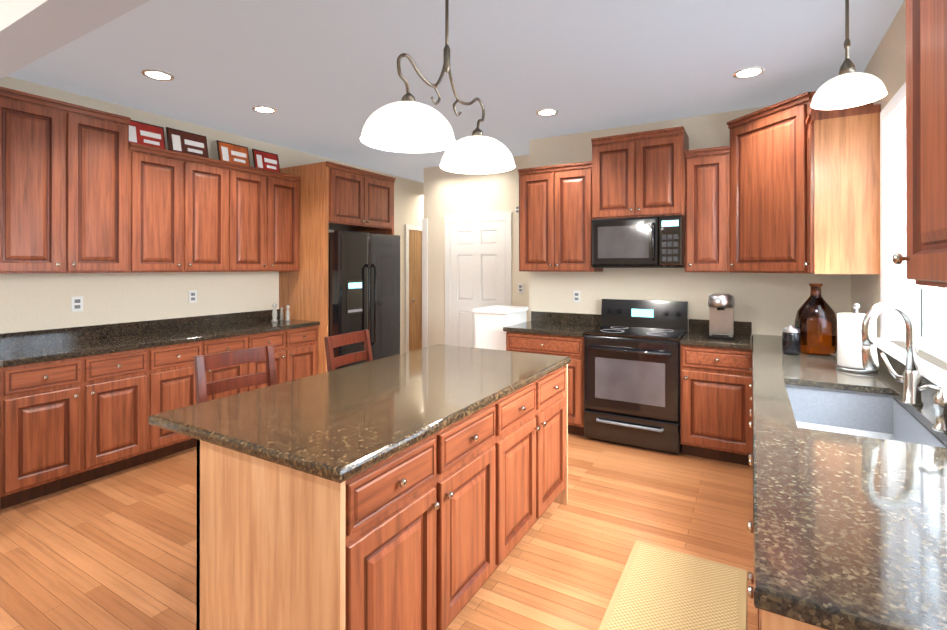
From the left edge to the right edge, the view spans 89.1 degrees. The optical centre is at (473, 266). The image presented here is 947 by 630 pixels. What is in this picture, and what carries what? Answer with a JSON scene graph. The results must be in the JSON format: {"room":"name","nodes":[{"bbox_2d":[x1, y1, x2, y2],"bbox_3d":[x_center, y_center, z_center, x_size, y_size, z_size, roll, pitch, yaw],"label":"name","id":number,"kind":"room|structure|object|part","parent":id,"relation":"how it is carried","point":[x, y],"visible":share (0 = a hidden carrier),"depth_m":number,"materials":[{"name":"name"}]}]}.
{"room":"kitchen","nodes":[
{"label":"kitchen","id":0,"kind":"room"},
{"bbox_2d":[0,0,149,78],"bbox_3d":[-1.229,0.075,1.688,5.140,2.800,0.190,0,0,30],"label":"wall","id":1,"kind":"structure","parent":0,"point":[31,31],"depth_m":1.97,"materials":[{"name":"paint"}]},
{"bbox_2d":[0,76,423,353],"bbox_3d":[-2.742,0.081,4.347,0.140,2.800,11.480,0,0,30],"label":"wall","id":2,"kind":"structure","parent":0,"point":[34,301],"depth_m":4.15,"materials":[{"name":"beige paint"}]},
{"bbox_2d":[0,86,131,273],"bbox_3d":[-2.990,-0.546,3.433,0.340,1.190,0.807,0,0,30],"label":"upper cabinet","id":3,"kind":"object","parent":2,"relation":"attached to","point":[83,189],"depth_m":3.35,"materials":[{"name":"brown wood"}]},
{"bbox_2d":[71,296,82,311],"bbox_3d":[-3.036,0.290,3.685,0.007,0.115,0.075,0,0,30],"label":"electrical outlet plate","id":4,"kind":"object","parent":2,"relation":"attached to","point":[76,303],"depth_m":3.68,"materials":[{"name":"grey plastic"}]},
{"bbox_2d":[132,143,231,272],"bbox_3d":[-2.586,-0.449,4.131,0.340,1.000,0.806,0,0,30],"label":"upper cabinet","id":5,"kind":"object","parent":2,"relation":"attached to","point":[182,202],"depth_m":4.02,"materials":[{"name":"brown wood"}]},
{"bbox_2d":[129,120,165,148],"bbox_3d":[-2.721,-1.071,3.976,0.062,0.240,0.320,0,0,30],"label":"decorative sign","id":6,"kind":"object","parent":5,"relation":"on","point":[146,134],"visible":0.73,"depth_m":3.99,"materials":[{"name":"wood"}]},
{"bbox_2d":[166,127,208,157],"bbox_3d":[-2.542,-1.075,4.286,0.063,0.250,0.350,0,0,30],"label":"decorative sign","id":7,"kind":"object","parent":5,"relation":"on","point":[186,142],"visible":0.83,"depth_m":4.27,"materials":[{"name":"wood"}]},
{"bbox_2d":[188,290,196,302],"bbox_3d":[-2.596,0.282,4.447,0.007,0.115,0.075,0,0,30],"label":"electrical outlet plate","id":8,"kind":"object","parent":2,"relation":"attached to","point":[192,297],"depth_m":4.44,"materials":[{"name":"grey plastic"}]},
{"bbox_2d":[232,163,300,271],"bbox_3d":[-2.183,-0.448,4.829,0.340,1.000,0.807,0,0,30],"label":"upper cabinet","id":9,"kind":"object","parent":2,"relation":"attached to","point":[265,203],"depth_m":4.72,"materials":[{"name":"brown wood"}]},
{"bbox_2d":[216,140,249,165],"bbox_3d":[-2.323,-1.069,4.665,0.062,0.240,0.320,0,0,30],"label":"decorative sign","id":10,"kind":"object","parent":9,"relation":"on","point":[233,153],"visible":0.92,"depth_m":4.65,"materials":[{"name":"wood"}]},
{"bbox_2d":[252,149,279,171],"bbox_3d":[-2.141,-1.069,4.980,0.062,0.240,0.300,0,0,30],"label":"decorative sign","id":11,"kind":"object","parent":9,"relation":"on","point":[265,160],"visible":0.85,"depth_m":4.97,"materials":[{"name":"wood"}]},
{"bbox_2d":[405,224,421,351],"bbox_3d":[-0.869,0.432,7.364,0.078,2.110,0.480,0,0,30],"label":"hall door","id":12,"kind":"structure","parent":2,"relation":"in","point":[413,287],"depth_m":7.34,"materials":[{"name":"brown wood"}]},
{"bbox_2d":[0,433,757,629],"bbox_3d":[-0.456,1.503,3.023,5.420,0.050,11.480,0,0,30],"label":"floor","id":13,"kind":"structure","parent":0,"point":[116,551],"depth_m":2.57,"materials":[{"name":"brown wood"}]},
{"bbox_2d":[0,348,151,509],"bbox_3d":[-2.868,1.042,3.359,0.621,0.874,0.807,0,0,30],"label":"base cabinet","id":14,"kind":"object","parent":13,"relation":"on","point":[67,423],"depth_m":3.16,"materials":[{"name":"brown wood"}]},
{"bbox_2d":[152,334,251,460],"bbox_3d":[-2.465,1.044,4.058,0.621,0.874,0.806,0,0,30],"label":"base cabinet","id":15,"kind":"object","parent":13,"relation":"on","point":[173,372],"depth_m":3.77,"materials":[{"name":"brown wood"}]},
{"bbox_2d":[194,345,276,403],"bbox_3d":[-1.170,0.977,2.608,0.500,1.000,0.450,0,0,34],"label":"stool","id":16,"kind":"object","parent":13,"relation":"on","point":[202,365],"visible":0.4,"depth_m":2.72,"materials":[{"name":"brown wood"}]},
{"bbox_2d":[252,325,317,389],"bbox_3d":[-2.061,1.045,4.756,0.621,0.874,0.807,0,0,30],"label":"base cabinet","id":17,"kind":"object","parent":13,"relation":"on","point":[295,350],"depth_m":4.65,"materials":[{"name":"brown wood"}]},
{"bbox_2d":[0,309,319,366],"bbox_3d":[-2.458,0.535,4.055,0.635,0.140,2.420,0,0,30],"label":"countertop","id":18,"kind":"structure","parent":17,"relation":"on","point":[29,347],"depth_m":3.76,"materials":[{"name":"stone"}]},
{"bbox_2d":[272,303,277,321],"bbox_3d":[-2.027,0.469,4.903,0.058,0.195,0.058,0,0,30],"label":"figurine","id":19,"kind":"object","parent":18,"relation":"on","point":[275,314],"depth_m":4.89,"materials":[{"name":"white ceramic"}]},
{"bbox_2d":[280,307,282,319],"bbox_3d":[-2.018,0.498,5.059,0.041,0.136,0.041,0,0,30],"label":"figurine","id":20,"kind":"object","parent":18,"relation":"on","point":[281,313],"depth_m":5.05,"materials":[{"name":"white ceramic"}]},
{"bbox_2d":[283,305,289,320],"bbox_3d":[-1.924,0.484,4.982,0.049,0.166,0.049,0,0,30],"label":"figurine","id":21,"kind":"object","parent":18,"relation":"on","point":[287,314],"depth_m":4.97,"materials":[{"name":"white ceramic"}]},
{"bbox_2d":[279,161,395,373],"bbox_3d":[-1.524,0.209,5.537,0.770,2.550,1.080,0,0,30],"label":"tall cabinet","id":22,"kind":"object","parent":13,"relation":"on","point":[334,196],"visible":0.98,"depth_m":5.06,"materials":[{"name":"brown wood"}]},
{"bbox_2d":[324,329,372,370],"bbox_3d":[-0.706,0.979,3.350,0.500,1.000,0.450,0,0,25],"label":"stool","id":23,"kind":"object","parent":13,"relation":"on","point":[331,343],"visible":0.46,"depth_m":3.45,"materials":[{"name":"brown wood"}]},
{"bbox_2d":[196,398,503,629],"bbox_3d":[-0.429,1.038,1.920,0.691,0.876,0.955,0,0,30],"label":"base cabinet","id":24,"kind":"object","parent":13,"relation":"on","point":[429,532],"depth_m":1.57,"materials":[{"name":"brown wood"}]},
{"bbox_2d":[328,230,399,368],"bbox_3d":[-1.450,0.558,5.493,0.903,1.850,0.990,0,0,30],"label":"refrigerator","id":25,"kind":"object","parent":13,"relation":"on","point":[364,280],"visible":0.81,"depth_m":5.18,"materials":[{"name":"black metal"}]},
{"bbox_2d":[473,305,527,350],"bbox_3d":[0.282,0.952,4.900,0.380,1.060,0.507,0,0,30],"label":"trash can","id":26,"kind":"object","parent":13,"relation":"on","point":[491,322],"visible":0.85,"depth_m":4.71,"materials":[{"name":"white plastic"}]},
{"bbox_2d":[504,364,567,558],"bbox_3d":[0.049,1.040,2.747,0.691,0.876,0.955,0,0,30],"label":"base cabinet","id":27,"kind":"object","parent":13,"relation":"on","point":[535,414],"depth_m":2.53,"materials":[{"name":"brown wood"}]},
{"bbox_2d":[148,344,570,482],"bbox_3d":[-0.310,0.582,2.403,0.995,0.040,1.940,0,0,30],"label":"countertop","id":28,"kind":"structure","parent":27,"relation":"on","point":[340,425],"depth_m":1.90,"materials":[{"name":"stone"}]},
{"bbox_2d":[506,332,583,435],"bbox_3d":[0.772,1.045,4.551,0.741,0.874,0.621,0,0,30],"label":"base cabinet","id":29,"kind":"object","parent":13,"relation":"on","point":[568,346],"depth_m":4.17,"materials":[{"name":"brown wood"}]},
{"bbox_2d":[503,311,751,349],"bbox_3d":[1.298,0.536,4.240,2.000,0.140,0.635,0,0,30],"label":"countertop","id":30,"kind":"structure","parent":29,"relation":"on","point":[570,324],"depth_m":4.23,"materials":[{"name":"stone"}]},
{"bbox_2d":[707,294,734,339],"bbox_3d":[1.967,0.394,3.820,0.189,0.340,0.260,0,0,30],"label":"coffee maker","id":31,"kind":"object","parent":30,"relation":"on","point":[721,316],"visible":1,"depth_m":3.81,"materials":[{"name":"metal"}]},
{"bbox_2d":[584,299,687,454],"bbox_3d":[1.401,0.896,4.139,0.750,1.170,0.704,0,0,30],"label":"range","id":32,"kind":"object","parent":13,"relation":"on","point":[631,372],"visible":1,"depth_m":3.92,"materials":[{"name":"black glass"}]},
{"bbox_2d":[598,540,746,629],"bbox_3d":[0.850,1.470,2.026,0.520,0.013,0.980,0,0,30],"label":"area rug","id":33,"kind":"object","parent":13,"relation":"on","point":[659,588],"visible":1,"depth_m":2.14,"materials":[{"name":"beige fabric"}]},
{"bbox_2d":[680,344,752,465],"bbox_3d":[1.974,1.044,3.856,0.515,0.874,0.621,0,0,30],"label":"base cabinet","id":34,"kind":"object","parent":13,"relation":"on","point":[715,401],"depth_m":3.60,"materials":[{"name":"brown wood"}]},
{"bbox_2d":[747,334,946,629],"bbox_3d":[1.684,0.969,2.265,0.670,1.015,3.667,0,0,30],"label":"countertop","id":35,"kind":"structure","parent":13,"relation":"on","point":[847,527],"depth_m":1.16,"materials":[{"name":"brown stone"}]},
{"bbox_2d":[782,324,800,354],"bbox_3d":[2.039,0.467,3.085,0.100,0.190,0.100,0,0,30],"label":"canister","id":36,"kind":"object","parent":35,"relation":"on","point":[791,339],"visible":1,"depth_m":3.05,"materials":[{"name":"metal"}]},
{"bbox_2d":[795,283,836,354],"bbox_3d":[2.220,0.338,3.119,0.230,0.450,0.230,0,0,30],"label":"glass jug","id":37,"kind":"object","parent":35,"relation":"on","point":[815,321],"visible":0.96,"depth_m":3.04,"materials":[{"name":"brown glass"}]},
{"bbox_2d":[836,303,877,373],"bbox_3d":[2.072,0.381,2.604,0.178,0.361,0.178,0,0,30],"label":"paper towel holder","id":38,"kind":"object","parent":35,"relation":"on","point":[849,348],"visible":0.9,"depth_m":2.56,"materials":[{"name":"paper"}]},
{"bbox_2d":[861,300,922,405],"bbox_3d":[1.704,0.348,1.966,0.218,0.423,0.224,0,0,30],"label":"sink faucet","id":39,"kind":"object","parent":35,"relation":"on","point":[910,379],"visible":1,"depth_m":1.94,"materials":[{"name":"silver metal"}]},
{"bbox_2d":[918,385,946,432],"bbox_3d":[1.577,0.483,1.643,0.089,0.153,0.052,0,0,30],"label":"soap dispenser","id":40,"kind":"object","parent":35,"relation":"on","point":[940,403],"visible":0.98,"depth_m":1.62,"materials":[{"name":"silver metal"}]},
{"bbox_2d":[7,0,903,182],"bbox_3d":[-0.456,-1.362,3.029,5.420,0.080,11.480,0,0,30],"label":"ceiling","id":41,"kind":"structure","parent":0,"point":[323,78],"depth_m":3.10,"materials":[{"name":"paint"}]},
{"bbox_2d":[141,69,173,80],"bbox_3d":[-2.169,-1.317,3.309,0.200,0.008,0.193,0,0,30],"label":"recessed light","id":42,"kind":"object","parent":41,"relation":"in","point":[150,73],"depth_m":3.31,"materials":[{"name":"white"}]},
{"bbox_2d":[252,106,276,113],"bbox_3d":[-1.753,-1.316,4.030,0.198,0.008,0.192,0,0,30],"label":"recessed light","id":43,"kind":"object","parent":41,"relation":"in","point":[262,109],"depth_m":4.04,"materials":[{"name":"white glass"}]},
{"bbox_2d":[360,0,514,173],"bbox_3d":[-0.122,-0.915,2.207,0.384,0.816,0.954,0,0,30],"label":"pendant light","id":44,"kind":"object","parent":41,"relation":"hanging from","point":[407,123],"visible":1,"depth_m":2.12,"materials":[{"name":"white glass"}]},
{"bbox_2d":[536,108,557,115],"bbox_3d":[0.630,-1.315,4.104,0.187,0.008,0.197,0,0,30],"label":"recessed light","id":45,"kind":"object","parent":41,"relation":"in","point":[543,112],"depth_m":4.12,"materials":[{"name":"white glass"}]},
{"bbox_2d":[733,67,764,78],"bbox_3d":[1.869,-1.317,3.265,0.183,0.008,0.200,0,0,30],"label":"recessed light","id":46,"kind":"object","parent":41,"relation":"in","point":[749,72],"depth_m":3.28,"materials":[{"name":"white glass"}]},
{"bbox_2d":[811,0,886,109],"bbox_3d":[1.668,-1.032,2.147,0.269,0.580,0.269,0,0,30],"label":"light","id":47,"kind":"object","parent":41,"relation":"hanging from","point":[848,86],"visible":1,"depth_m":2.14,"materials":[{"name":"white glass"}]},
{"bbox_3d":[1.668,-0.797,2.147,0.269,0.109,0.269,0,0,30],"label":"lamp shade","id":48,"kind":"part","parent":47,"relation":"part of","materials":[{"name":"white glass"}]},
{"bbox_2d":[424,155,528,346],"bbox_3d":[0.204,0.085,6.017,1.930,2.800,0.140,0,0,30],"label":"wall","id":49,"kind":"structure","parent":0,"point":[447,193],"depth_m":6.18,"materials":[{"name":"beige paint"}]},
{"bbox_2d":[422,218,427,347],"bbox_3d":[-0.647,0.425,6.414,0.082,2.120,0.017,0,0,30],"label":"door frame","id":50,"kind":"structure","parent":49,"relation":"attached to","point":[424,283],"depth_m":6.40,"materials":[{"name":"white wood"}]},
{"bbox_2d":[444,212,512,347],"bbox_3d":[0.034,0.417,5.992,0.974,2.135,0.066,0,0,30],"label":"pantry door","id":51,"kind":"structure","parent":49,"relation":"in","point":[478,261],"depth_m":6.03,"materials":[{"name":"white wood"}]},
{"bbox_2d":[518,283,523,292],"bbox_3d":[0.560,0.264,5.723,0.075,0.115,0.007,0,0,30],"label":"electrical outlet plate","id":52,"kind":"object","parent":49,"relation":"attached to","point":[520,286],"depth_m":5.72,"materials":[{"name":"grey plastic"}]},
{"bbox_2d":[529,106,850,335],"bbox_3d":[1.889,0.082,4.616,2.670,2.800,0.600,0,0,30],"label":"wall","id":53,"kind":"structure","parent":0,"point":[769,303],"depth_m":4.26,"materials":[{"name":"beige paint"}]},
{"bbox_2d":[573,291,579,302],"bbox_3d":[1.022,0.302,4.763,0.075,0.115,0.007,0,0,30],"label":"electrical outlet plate","id":54,"kind":"object","parent":53,"relation":"attached to","point":[576,294],"depth_m":4.76,"materials":[{"name":"grey plastic"}]},
{"bbox_2d":[518,91,872,273],"bbox_3d":[1.543,-0.545,3.990,2.637,1.190,0.827,0,0,30],"label":"upper cabinet","id":55,"kind":"object","parent":53,"relation":"attached to","point":[740,203],"visible":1,"depth_m":3.92,"materials":[{"name":"brown wood"}]},
{"bbox_2d":[591,215,684,267],"bbox_3d":[1.463,-0.201,4.248,0.752,0.431,0.454,0,0,30],"label":"microwave","id":56,"kind":"object","parent":55,"relation":"attached to","point":[648,242],"visible":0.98,"depth_m":4.08,"materials":[{"name":"black glass"}]},
{"bbox_2d":[851,0,946,371],"bbox_3d":[1.830,0.075,1.705,0.140,2.800,11.480,0,0,30],"label":"wall","id":57,"kind":"structure","parent":0,"point":[886,65],"depth_m":2.74,"materials":[{"name":"beige paint"}]},
{"bbox_2d":[804,0,946,287],"bbox_3d":[1.611,-0.454,1.843,0.370,1.000,2.858,0,0,30],"label":"upper cabinet","id":58,"kind":"object","parent":57,"relation":"attached to","point":[843,191],"visible":0.96,"depth_m":2.82,"materials":[{"name":"brown wood"}]},
{"bbox_2d":[876,82,946,388],"bbox_3d":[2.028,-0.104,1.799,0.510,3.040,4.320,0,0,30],"label":"window","id":59,"kind":"structure","parent":57,"relation":"in","point":[901,287],"depth_m":2.68,"materials":[{"name":"white"}]}
]}

